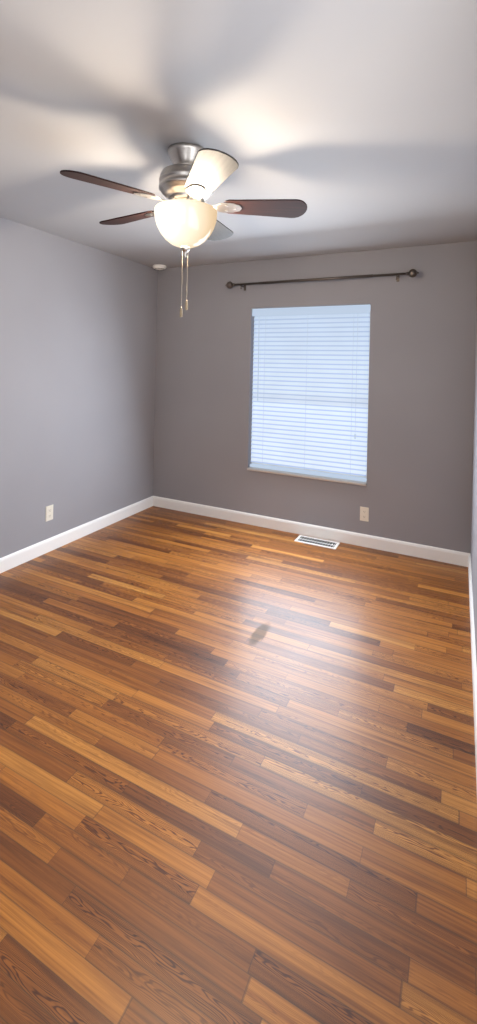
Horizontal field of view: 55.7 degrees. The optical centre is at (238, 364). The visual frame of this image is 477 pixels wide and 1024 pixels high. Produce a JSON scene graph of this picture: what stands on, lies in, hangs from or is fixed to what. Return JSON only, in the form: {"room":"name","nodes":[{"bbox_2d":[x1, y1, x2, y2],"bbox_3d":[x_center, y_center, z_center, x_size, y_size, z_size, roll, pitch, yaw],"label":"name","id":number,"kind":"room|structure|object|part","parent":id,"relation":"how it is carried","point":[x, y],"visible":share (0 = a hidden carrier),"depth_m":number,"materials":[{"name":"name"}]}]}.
{"room":"empty bedroom","nodes":[
{"label":"empty bedroom","id":0,"kind":"room"},
{"bbox_2d":[0,217,157,557],"bbox_3d":[-1.869,0.210,2.771,0.140,2.440,4.580,1,0,26],"label":"wall","id":1,"kind":"structure","parent":0,"point":[78,330],"depth_m":3.65,"materials":[{"name":"grey paint"}]},
{"bbox_2d":[45,505,52,521],"bbox_3d":[-1.457,1.144,3.486,0.007,0.115,0.070,1,0,26],"label":"electrical outlet","id":2,"kind":"object","parent":1,"relation":"attached to","point":[49,512],"visible":1,"depth_m":3.48,"materials":[{"name":"beige plastic"}]},
{"bbox_2d":[0,496,152,572],"bbox_3d":[-1.830,1.381,2.731,0.014,0.100,4.286,1,0,26],"label":"baseboard","id":3,"kind":"structure","parent":1,"relation":"attached to","point":[19,557],"depth_m":3.65,"materials":[{"name":"white wood"}]},
{"bbox_2d":[0,506,476,1023],"bbox_3d":[-0.525,1.510,2.096,3.200,0.100,4.580,1,0,26],"label":"floor","id":4,"kind":"structure","parent":0,"point":[238,785],"depth_m":1.59,"materials":[{"name":"brown wood"}]},
{"bbox_2d":[294,535,339,549],"bbox_3d":[0.658,1.484,3.788,0.350,0.006,0.150,1,0,26],"label":"floor vent","id":5,"kind":"object","parent":4,"relation":"in","point":[316,541],"visible":1,"depth_m":3.78,"materials":[{"name":"white metal"}]},
{"bbox_2d":[0,0,476,268],"bbox_3d":[-0.468,-1.029,2.096,3.200,0.100,4.580,1,0,26],"label":"ceiling","id":6,"kind":"structure","parent":0,"point":[352,124],"depth_m":1.76,"materials":[{"name":"white paint"}]},
{"bbox_2d":[152,264,165,269],"bbox_3d":[-0.787,-0.966,4.498,0.136,0.040,0.136,1,0,26],"label":"smoke detector","id":7,"kind":"object","parent":6,"relation":"attached to","point":[158,267],"visible":1,"depth_m":4.45,"materials":[{"name":"white plastic"}]},
{"bbox_2d":[60,142,306,316],"bbox_3d":[-0.256,-0.604,2.091,1.051,0.740,1.056,1,0,26],"label":"ceiling fan","id":8,"kind":"object","parent":6,"relation":"hanging from","point":[193,177],"visible":1,"depth_m":1.97,"materials":[{"name":"wood"}]},
{"bbox_3d":[-0.524,-0.734,1.841,0.390,0.038,0.149,1,0,-38],"label":"blade","id":9,"kind":"part","parent":8,"relation":"part of","materials":[{"name":"brown wood"}]},
{"bbox_3d":[-0.537,-0.735,2.264,0.390,0.038,0.149,1,0,34],"label":"blade","id":10,"kind":"part","parent":8,"relation":"part of","materials":[{"name":"brown wood"}]},
{"bbox_3d":[-0.242,-0.621,2.062,0.285,0.169,0.285,1,0,26],"label":"lamp shade","id":11,"kind":"part","parent":8,"relation":"part of","materials":[{"name":"white glass"}]},
{"bbox_3d":[-0.246,-0.732,2.078,0.480,0.484,0.481,1,0,26],"label":"motor","id":12,"kind":"part","parent":8,"relation":"part of","materials":[{"name":"silver metal"}]},
{"bbox_3d":[-0.117,-0.725,1.723,0.149,0.038,0.390,1,0,-20],"label":"blade","id":13,"kind":"part","parent":8,"relation":"part of","materials":[{"name":"white wood"}]},
{"bbox_3d":[-0.139,-0.726,2.408,0.149,0.038,0.390,1,0,16],"label":"blade","id":14,"kind":"part","parent":8,"relation":"part of","materials":[{"name":"grey wood"}]},
{"bbox_3d":[0.120,-0.720,2.074,0.390,0.038,0.149,1,0,-2],"label":"blade","id":15,"kind":"part","parent":8,"relation":"part of","materials":[{"name":"brown wood"}]},
{"bbox_2d":[153,241,476,552],"bbox_3d":[0.482,0.263,4.089,2.920,2.440,0.140,1,0,26],"label":"wall","id":16,"kind":"structure","parent":0,"point":[417,489],"depth_m":3.77,"materials":[{"name":"grey paint"}]},
{"bbox_2d":[247,467,366,485],"bbox_3d":[0.584,0.977,3.988,1.076,0.018,0.106,1,0,26],"label":"window sill","id":17,"kind":"structure","parent":16,"relation":"attached to","point":[339,480],"depth_m":3.93,"materials":[{"name":"white paint"}]},
{"bbox_2d":[252,331,369,477],"bbox_3d":[0.631,0.236,4.049,1.080,1.500,0.052,1,0,26],"label":"window","id":18,"kind":"structure","parent":16,"relation":"in","point":[326,471],"depth_m":3.91,"materials":[{"name":"white plastic"}]},
{"bbox_2d":[250,304,370,481],"bbox_3d":[0.602,0.225,3.990,1.064,1.470,0.082,1,0,26],"label":"window blinds","id":19,"kind":"object","parent":18,"relation":"attached to","point":[310,380],"visible":0.94,"depth_m":3.97,"materials":[{"name":"white plastic"}]},
{"bbox_2d":[153,496,469,566],"bbox_3d":[0.422,1.432,4.020,2.920,0.100,0.014,1,0,26],"label":"baseboard","id":20,"kind":"structure","parent":16,"relation":"attached to","point":[404,548],"depth_m":3.87,"materials":[{"name":"white wood"}]},
{"bbox_2d":[226,269,418,290],"bbox_3d":[0.645,-0.720,3.876,1.684,0.078,0.118,1,0,26],"label":"curtain rod","id":21,"kind":"object","parent":16,"relation":"attached to","point":[412,273],"visible":1,"depth_m":3.79,"materials":[{"name":"brown metal"}]},
{"bbox_2d":[360,506,368,521],"bbox_3d":[1.037,1.231,3.724,0.070,0.115,0.007,1,0,26],"label":"electrical outlet","id":22,"kind":"object","parent":16,"relation":"attached to","point":[364,513],"visible":1,"depth_m":3.72,"materials":[{"name":"beige plastic"}]},
{"bbox_2d":[470,287,476,663],"bbox_3d":[0.876,0.272,1.422,0.140,2.440,4.580,1,0,26],"label":"wall","id":23,"kind":"structure","parent":0,"point":[473,552],"depth_m":2.84,"materials":[{"name":"grey paint"}]},
{"bbox_2d":[468,554,476,784],"bbox_3d":[0.778,1.440,1.449,0.014,0.100,4.286,1,0,26],"label":"baseboard","id":24,"kind":"structure","parent":23,"relation":"attached to","point":[474,664],"depth_m":2.19,"materials":[{"name":"white wood"}]}
]}

